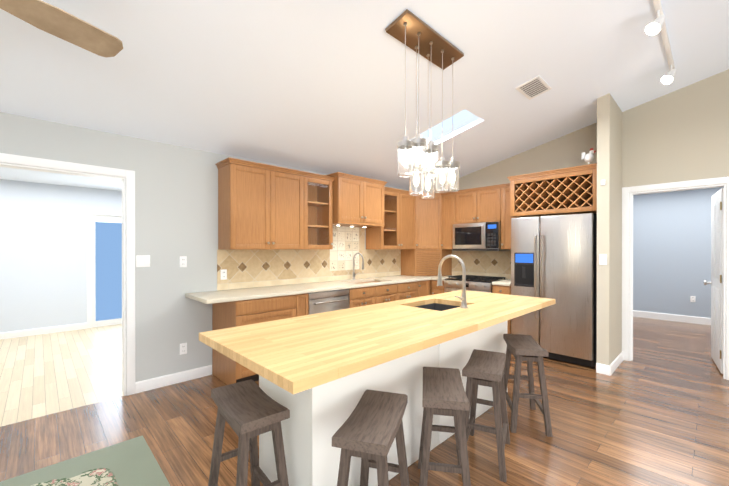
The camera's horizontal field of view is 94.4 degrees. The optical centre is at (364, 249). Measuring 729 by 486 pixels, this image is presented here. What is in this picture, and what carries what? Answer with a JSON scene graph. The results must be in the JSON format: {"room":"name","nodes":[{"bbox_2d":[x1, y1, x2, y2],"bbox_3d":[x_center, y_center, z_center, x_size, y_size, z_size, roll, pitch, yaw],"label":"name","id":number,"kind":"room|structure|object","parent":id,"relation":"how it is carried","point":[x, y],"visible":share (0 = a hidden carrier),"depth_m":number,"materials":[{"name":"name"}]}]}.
{"room":"kitchen","nodes":[
{"label":"kitchen","id":0,"kind":"room"},
{"bbox_2d":[0,179,121,332],"bbox_3d":[-5.475,0.145,5.281,7.640,2.440,0.120,0,0,-44],"label":"wall","id":1,"kind":"structure","parent":0,"point":[43,255],"depth_m":5.47,"materials":[{"name":"white paint"}]},
{"bbox_2d":[0,323,86,339],"bbox_3d":[-6.445,1.316,4.251,4.570,0.105,0.016,0,0,-44],"label":"baseboard","id":2,"kind":"structure","parent":1,"relation":"attached to","point":[54,329],"depth_m":5.45,"materials":[{"name":"white paint"}]},
{"bbox_2d":[87,210,121,328],"bbox_3d":[-4.459,0.338,6.229,1.040,2.050,0.102,0,0,-44],"label":"door","id":3,"kind":"structure","parent":1,"relation":"in","point":[104,266],"depth_m":6.05,"materials":[{"name":"white paint"}]},
{"bbox_2d":[0,112,408,381],"bbox_3d":[-2.001,0.135,3.494,8.720,2.470,0.124,0,0,-44],"label":"wall","id":4,"kind":"structure","parent":0,"point":[176,202],"depth_m":3.38,"materials":[{"name":"grey paint"}]},
{"bbox_2d":[0,153,135,395],"bbox_3d":[-2.866,0.312,2.659,1.754,2.120,0.163,0,0,-44],"label":"door frame","id":5,"kind":"structure","parent":4,"relation":"attached to","point":[126,178],"depth_m":3.17,"materials":[{"name":"white paint"}]},
{"bbox_2d":[136,255,149,266],"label":"light switch","id":6,"kind":"object","parent":4,"relation":"attached to","point":[142,260],"depth_m":3.26,"materials":[{"name":"white plastic"}]},
{"bbox_2d":[135,365,211,393],"bbox_3d":[-1.931,1.318,3.465,0.706,0.105,0.016,0,0,-44],"label":"baseboard","id":7,"kind":"structure","parent":4,"relation":"attached to","point":[190,374],"depth_m":3.43,"materials":[{"name":"white paint"}]},
{"bbox_2d":[180,256,186,266],"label":"outlet","id":8,"kind":"object","parent":4,"relation":"attached to","point":[183,259],"depth_m":3.51,"materials":[{"name":"white plastic"}]},
{"bbox_2d":[180,343,186,354],"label":"outlet","id":9,"kind":"object","parent":4,"relation":"attached to","point":[183,346],"depth_m":3.51,"materials":[{"name":"white plastic"}]},
{"bbox_2d":[217,157,274,248],"bbox_3d":[-1.328,-0.470,3.812,0.513,0.934,0.334,0,0,-44],"label":"upper cabinet","id":10,"kind":"object","parent":4,"relation":"attached to","point":[261,206],"depth_m":3.67,"materials":[{"name":"brown wood"}]},
{"bbox_2d":[275,166,310,248],"bbox_3d":[-1.023,-0.471,4.107,0.572,0.934,0.334,0,0,-44],"label":"upper cabinet","id":11,"kind":"object","parent":4,"relation":"attached to","point":[292,187],"depth_m":4.04,"materials":[{"name":"brown wood"}]},
{"bbox_2d":[217,227,400,290],"bbox_3d":[-0.272,0.051,5.072,3.799,0.798,0.006,0,0,-44],"label":"tile backsplash","id":12,"kind":"structure","parent":4,"relation":"attached to","point":[252,268],"depth_m":4.42,"materials":[{"name":"beige tile"}]},
{"bbox_2d":[221,269,226,279],"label":"outlet","id":13,"kind":"object","parent":12,"relation":"attached to","point":[223,272],"depth_m":3.80,"materials":[{"name":"white plastic"}]},
{"bbox_2d":[319,173,366,224],"bbox_3d":[-0.307,-0.686,4.735,0.504,0.614,0.424,0,0,-44],"label":"upper cabinet","id":14,"kind":"object","parent":4,"relation":"attached to","point":[342,197],"depth_m":4.48,"materials":[{"name":"brown wood"}]},
{"bbox_2d":[330,226,358,270],"bbox_3d":[-0.291,-0.029,5.048,0.580,0.670,0.001,0,0,-44],"label":"wall tile","id":15,"kind":"structure","parent":4,"relation":"attached to","point":[344,250],"depth_m":5.04,"materials":[{"name":"beige tile"}]},
{"bbox_2d":[367,178,386,224],"bbox_3d":[-0.029,-0.686,5.002,0.505,0.614,0.424,0,0,-44],"label":"upper cabinet","id":16,"kind":"object","parent":4,"relation":"attached to","point":[376,191],"depth_m":4.92,"materials":[{"name":"brown wood"}]},
{"bbox_2d":[379,189,414,248],"bbox_3d":[0.604,-0.475,5.653,0.529,0.934,0.368,0,0,-44],"label":"upper cabinet","id":17,"kind":"object","parent":4,"relation":"attached to","point":[399,231],"depth_m":5.39,"materials":[{"name":"brown wood"}]},
{"bbox_2d":[415,193,442,248],"bbox_3d":[1.084,-0.484,5.892,0.692,0.950,0.691,0,0,-44],"label":"upper cabinet","id":18,"kind":"object","parent":4,"relation":"attached to","point":[428,212],"depth_m":5.70,"materials":[{"name":"brown wood"}]},
{"bbox_2d":[507,177,546,216],"bbox_3d":[2.235,-0.690,4.510,0.330,0.404,0.433,0,0,-44],"label":"upper cabinet","id":19,"kind":"object","parent":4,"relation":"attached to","point":[524,198],"depth_m":4.47,"materials":[{"name":"brown wood"}]},
{"bbox_2d":[547,177,550,212],"bbox_3d":[2.339,-0.690,4.412,0.296,0.404,0.404,0,0,-44],"label":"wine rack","id":20,"kind":"object","parent":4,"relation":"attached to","point":[548,178],"depth_m":4.26,"materials":[{"name":"brown wood"}]},
{"bbox_2d":[563,209,570,212],"bbox_3d":[2.428,-0.690,4.320,0.296,0.404,0.404,0,0,-44],"label":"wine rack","id":21,"kind":"object","parent":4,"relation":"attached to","point":[564,210],"depth_m":4.06,"materials":[{"name":"brown wood"}]},
{"bbox_2d":[571,209,586,212],"bbox_3d":[2.517,-0.689,4.228,0.296,0.404,0.404,0,0,-44],"label":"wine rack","id":22,"kind":"object","parent":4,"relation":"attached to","point":[572,210],"depth_m":3.99,"materials":[{"name":"brown wood"}]},
{"bbox_2d":[0,317,728,485],"bbox_3d":[0.398,1.401,3.100,12.820,0.060,11.420,0,0,-44],"label":"floor","id":23,"kind":"structure","parent":0,"point":[654,411],"depth_m":2.73,"materials":[{"name":"brown wood"}]},
{"bbox_2d":[0,435,169,485],"bbox_3d":[-1.440,1.370,1.153,1.570,0.011,2.170,0,0,-44],"label":"rug","id":24,"kind":"object","parent":23,"relation":"on","point":[132,462],"visible":0.95,"depth_m":2.07,"materials":[{"name":"fabric"}]},
{"bbox_2d":[208,379,289,485],"bbox_3d":[-0.584,1.061,1.690,0.285,0.634,0.470,0,0,-39],"label":"stool","id":25,"kind":"object","parent":23,"relation":"on","point":[249,411],"visible":1,"depth_m":1.62,"materials":[{"name":"wood"}]},
{"bbox_2d":[212,296,300,384],"bbox_3d":[-1.200,0.931,3.744,0.725,0.873,0.615,0,0,-44],"label":"base cabinet","id":26,"kind":"object","parent":23,"relation":"on","point":[237,307],"depth_m":3.47,"materials":[{"name":"brown wood"}]},
{"bbox_2d":[185,276,428,303],"bbox_3d":[-0.171,0.472,4.725,4.122,0.040,0.630,0,0,-44],"label":"countertop","id":27,"kind":"structure","parent":26,"relation":"on","point":[225,296],"depth_m":3.86,"materials":[{"name":"white stone"}]},
{"bbox_2d":[401,249,451,275],"bbox_3d":[1.085,0.220,5.936,0.632,0.453,0.632,0,0,-44],"label":"appliance garage","id":28,"kind":"object","parent":27,"relation":"on","point":[420,262],"visible":0.83,"depth_m":5.74,"materials":[{"name":"brown wood"}]},
{"bbox_2d":[301,292,308,315],"bbox_3d":[-0.930,0.930,4.004,0.224,0.873,0.615,0,0,-44],"label":"base cabinet","id":29,"kind":"object","parent":23,"relation":"on","point":[304,299],"depth_m":3.83,"materials":[{"name":"brown wood"}]},
{"bbox_2d":[308,289,348,314],"bbox_3d":[-0.604,0.930,4.277,0.620,0.869,0.634,0,0,-44],"label":"dishwasher","id":30,"kind":"object","parent":23,"relation":"on","point":[326,301],"visible":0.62,"depth_m":4.05,"materials":[{"name":"grey metal"}]},
{"bbox_2d":[341,280,380,307],"bbox_3d":[-0.210,0.929,4.699,0.530,0.873,0.615,0,0,-44],"label":"base cabinet","id":31,"kind":"object","parent":23,"relation":"on","point":[358,297],"depth_m":4.47,"materials":[{"name":"brown wood"}]},
{"bbox_2d":[332,389,409,485],"bbox_3d":[0.045,1.061,1.542,0.285,0.634,0.470,0,0,17],"label":"stool","id":32,"kind":"object","parent":23,"relation":"on","point":[369,430],"visible":1,"depth_m":1.47,"materials":[{"name":"wood"}]},
{"bbox_2d":[357,280,400,302],"bbox_3d":[0.103,0.928,5.002,0.579,0.873,0.615,0,0,-44],"label":"base cabinet","id":33,"kind":"object","parent":23,"relation":"on","point":[389,292],"depth_m":4.85,"materials":[{"name":"brown wood"}]},
{"bbox_2d":[258,322,506,485],"bbox_3d":[0.353,0.932,2.590,2.210,0.880,0.550,0,0,-44],"label":"kitchen island","id":34,"kind":"object","parent":23,"relation":"on","point":[316,415],"depth_m":1.90,"materials":[{"name":"white"}]},
{"bbox_2d":[199,291,554,393],"bbox_3d":[0.416,0.472,2.455,2.755,0.042,0.950,0,0,-44],"label":"island countertop","id":35,"kind":"structure","parent":34,"relation":"on","point":[296,355],"depth_m":1.80,"materials":[{"name":"beige wood"}]},
{"bbox_2d":[419,302,454,309],"bbox_3d":[0.605,0.596,2.797,0.524,0.232,0.424,0,0,-44],"label":"sink","id":36,"kind":"object","parent":35,"relation":"in","point":[426,305],"depth_m":3.04,"materials":[{"name":"black metal"}]},
{"bbox_2d":[437,254,470,309],"bbox_3d":[0.661,0.244,2.658,0.160,0.412,0.272,0,0,-44],"label":"faucet","id":37,"kind":"object","parent":35,"relation":"on","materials":[{"name":"silver metal"}]},
{"bbox_2d":[401,280,420,299],"bbox_3d":[0.444,0.927,5.330,0.605,0.873,0.615,0,0,-44],"label":"base cabinet","id":38,"kind":"object","parent":23,"relation":"on","point":[413,290],"depth_m":5.17,"materials":[{"name":"brown wood"}]},
{"bbox_2d":[421,280,428,295],"bbox_3d":[0.721,0.926,5.598,0.405,0.873,0.615,0,0,-44],"label":"base cabinet","id":39,"kind":"object","parent":23,"relation":"on","point":[424,283],"depth_m":5.42,"materials":[{"name":"brown wood"}]},
{"bbox_2d":[429,280,444,294],"bbox_3d":[1.393,0.926,5.632,0.615,0.873,0.277,0,0,-44],"label":"base cabinet","id":40,"kind":"object","parent":23,"relation":"on","point":[433,288],"depth_m":5.46,"materials":[{"name":"brown wood"}]},
{"bbox_2d":[429,276,450,279],"bbox_3d":[1.390,0.470,5.622,0.630,0.040,0.268,0,0,-44],"label":"countertop","id":41,"kind":"structure","parent":40,"relation":"on","point":[430,277],"depth_m":5.47,"materials":[{"name":"white stone"}]},
{"bbox_2d":[418,367,470,485],"bbox_3d":[0.441,1.060,1.897,0.285,0.634,0.470,0,0,10],"label":"stool","id":42,"kind":"object","parent":23,"relation":"on","point":[444,393],"visible":1,"depth_m":1.72,"materials":[{"name":"wood"}]},
{"bbox_2d":[444,275,507,292],"bbox_3d":[1.710,0.887,5.212,0.697,0.933,0.762,0,0,-44],"label":"range","id":43,"kind":"object","parent":23,"relation":"on","point":[475,283],"visible":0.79,"depth_m":5.06,"materials":[{"name":"grey metal"}]},
{"bbox_2d":[462,349,509,481],"bbox_3d":[0.810,1.060,2.260,0.285,0.634,0.470,0,0,26],"label":"stool","id":44,"kind":"object","parent":23,"relation":"on","point":[483,368],"visible":0.94,"depth_m":2.12,"materials":[{"name":"wood"}]},
{"bbox_2d":[492,284,510,333],"bbox_3d":[2.113,0.928,4.885,0.615,0.873,0.259,0,0,-44],"label":"base cabinet","id":45,"kind":"object","parent":23,"relation":"on","point":[496,288],"depth_m":4.64,"materials":[{"name":"brown wood"}]},
{"bbox_2d":[493,280,510,287],"bbox_3d":[2.107,0.472,4.879,0.630,0.040,0.259,0,0,-44],"label":"countertop","id":46,"kind":"structure","parent":45,"relation":"on","point":[506,282],"depth_m":4.67,"materials":[{"name":"white stone"}]},
{"bbox_2d":[503,334,552,436],"bbox_3d":[1.287,1.058,2.727,0.285,0.634,0.470,0,0,12],"label":"stool","id":47,"kind":"object","parent":23,"relation":"on","point":[519,346],"visible":1,"depth_m":2.56,"materials":[{"name":"wood"}]},
{"bbox_2d":[511,213,596,366],"bbox_3d":[2.489,0.467,4.382,0.726,1.778,0.925,0,0,-44],"label":"refrigerator","id":48,"kind":"object","parent":23,"relation":"on","point":[553,256],"visible":0.79,"depth_m":4.08,"materials":[{"name":"grey metal"}]},
{"bbox_2d":[0,0,728,190],"bbox_3d":[-0.856,-1.913,1.798,9.420,1.746,11.540,0,0,-44],"label":"ceiling","id":49,"kind":"structure","parent":0,"point":[317,86],"depth_m":2.78,"materials":[{"name":"white paint"}]},
{"bbox_2d":[0,0,122,56],"bbox_3d":[-1.737,-1.234,1.310,1.359,0.390,1.303,0,0,-44],"label":"ceiling fan","id":50,"kind":"object","parent":49,"relation":"hanging from","point":[56,22],"visible":1,"depth_m":1.68,"materials":[{"name":"brown wood"}]},
{"bbox_2d":[385,9,463,198],"bbox_3d":[0.467,-0.991,2.533,0.720,1.176,0.214,0,0,-44],"label":"pendant light","id":51,"kind":"object","parent":49,"relation":"hanging from","point":[424,170],"visible":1,"depth_m":2.48,"materials":[{"name":"clear glass"}]},
{"bbox_2d":[421,110,470,136],"bbox_3d":[0.945,-1.577,4.023,0.500,0.201,0.860,0,0,-44],"label":"window","id":52,"kind":"structure","parent":49,"relation":"attached to","point":[448,122],"depth_m":4.16,"materials":[{"name":"white glass"}]},
{"bbox_2d":[516,75,551,99],"bbox_3d":[1.687,-1.607,3.362,0.360,0.056,0.218,0,0,-44],"label":"ceiling vent","id":53,"kind":"object","parent":49,"relation":"in","point":[538,85],"visible":1,"depth_m":3.35,"materials":[{"name":"white metal"}]},
{"bbox_2d":[645,0,676,83],"bbox_3d":[2.401,-1.709,2.744,1.820,0.207,0.113,0,0,-44],"label":"track spotlight","id":54,"kind":"object","parent":49,"relation":"attached to","point":[657,25],"visible":1,"depth_m":2.73,"materials":[{"name":"white metal"}]},
{"bbox_2d":[435,69,728,275],"bbox_3d":[3.735,-0.659,3.744,0.124,4.056,7.720,0,0,-44],"label":"wall","id":55,"kind":"structure","parent":0,"point":[681,134],"depth_m":3.94,"materials":[{"name":"beige paint"}]},
{"bbox_2d":[443,191,458,248],"bbox_3d":[1.497,-0.475,5.698,0.368,0.934,0.359,0,0,-44],"label":"upper cabinet","id":56,"kind":"object","parent":55,"relation":"attached to","point":[450,200],"depth_m":5.59,"materials":[{"name":"brown wood"}]},
{"bbox_2d":[459,189,470,223],"bbox_3d":[1.745,-0.680,5.464,0.334,0.524,0.439,0,0,-44],"label":"upper cabinet","id":57,"kind":"object","parent":55,"relation":"attached to","point":[464,195],"depth_m":5.38,"materials":[{"name":"brown wood"}]},
{"bbox_2d":[452,251,510,278],"bbox_3d":[1.765,0.221,5.694,0.006,0.455,1.920,0,0,-44],"label":"tile backsplash","id":58,"kind":"structure","parent":55,"relation":"attached to","point":[479,263],"depth_m":5.49,"materials":[{"name":"beige tile"}]},
{"bbox_2d":[471,185,502,222],"bbox_3d":[1.968,-0.679,5.234,0.334,0.524,0.440,0,0,-44],"label":"upper cabinet","id":59,"kind":"object","parent":55,"relation":"attached to","point":[487,202],"depth_m":5.11,"materials":[{"name":"brown wood"}]},
{"bbox_2d":[453,222,509,250],"bbox_3d":[1.814,-0.200,5.310,0.450,0.426,0.756,0,0,-44],"label":"microwave","id":60,"kind":"object","parent":59,"relation":"attached to","point":[484,236],"visible":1,"depth_m":5.14,"materials":[{"name":"silver metal"}]},
{"bbox_2d":[495,185,520,248],"bbox_3d":[2.192,-0.473,5.002,0.334,0.934,0.325,0,0,-44],"label":"upper cabinet","id":61,"kind":"object","parent":55,"relation":"attached to","point":[506,223],"depth_m":4.92,"materials":[{"name":"brown wood"}]},
{"bbox_2d":[622,176,728,379],"bbox_3d":[3.584,0.299,3.903,0.163,2.140,0.955,0,0,-44],"label":"door frame","id":62,"kind":"structure","parent":55,"relation":"attached to","point":[627,197],"depth_m":4.10,"materials":[{"name":"white paint"}]},
{"bbox_2d":[703,188,723,373],"bbox_3d":[4.141,0.340,3.999,0.779,2.033,0.186,0,0,-44],"label":"door leaf","id":63,"kind":"structure","parent":55,"relation":"in","point":[717,235],"depth_m":3.86,"materials":[{"name":"white paint"}]},
{"bbox_2d":[597,93,621,364],"bbox_3d":[2.901,-0.181,3.987,0.740,3.100,0.115,0,0,-44],"label":"wall","id":64,"kind":"structure","parent":0,"point":[609,232],"depth_m":3.76,"materials":[{"name":"beige paint"}]},
{"bbox_2d":[551,169,596,212],"bbox_3d":[2.618,-0.689,4.114,0.330,0.404,0.453,0,0,-44],"label":"upper cabinet","id":65,"kind":"object","parent":64,"relation":"attached to","point":[572,190],"depth_m":4.10,"materials":[{"name":"brown wood"}]},
{"bbox_2d":[582,148,595,163],"bbox_3d":[2.679,-1.094,4.027,0.100,0.222,0.155,0,0,-44],"label":"rooster figurine","id":66,"kind":"object","parent":65,"relation":"on","point":[588,157],"visible":0.96,"depth_m":4.00,"materials":[{"name":"white ceramic"}]},
{"bbox_2d":[599,254,606,264],"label":"light switch","id":67,"kind":"object","parent":64,"relation":"attached to","point":[602,257],"depth_m":3.72,"materials":[{"name":"white plastic"}]},
{"bbox_2d":[607,352,622,375],"bbox_3d":[2.939,1.317,3.938,0.756,0.105,0.023,0,0,-44],"label":"baseboard","id":68,"kind":"structure","parent":64,"relation":"attached to","point":[613,366],"depth_m":3.85,"materials":[{"name":"white paint"}]},
{"bbox_2d":[633,187,723,317],"bbox_3d":[6.294,0.063,6.132,0.120,2.600,5.040,0,0,-44],"label":"wall","id":69,"kind":"structure","parent":0,"point":[671,252],"depth_m":6.42,"materials":[{"name":"grey paint"}]},
{"bbox_2d":[633,310,710,324],"bbox_3d":[6.243,1.298,6.087,0.016,0.130,4.800,0,0,-44],"label":"baseboard","id":70,"kind":"structure","parent":69,"relation":"attached to","point":[643,314],"depth_m":6.44,"materials":[{"name":"white paint"}]},
{"bbox_2d":[690,296,695,301],"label":"outlet","id":71,"kind":"object","parent":69,"relation":"attached to","point":[692,298],"depth_m":6.25,"materials":[{"name":"white plastic"}]}
]}

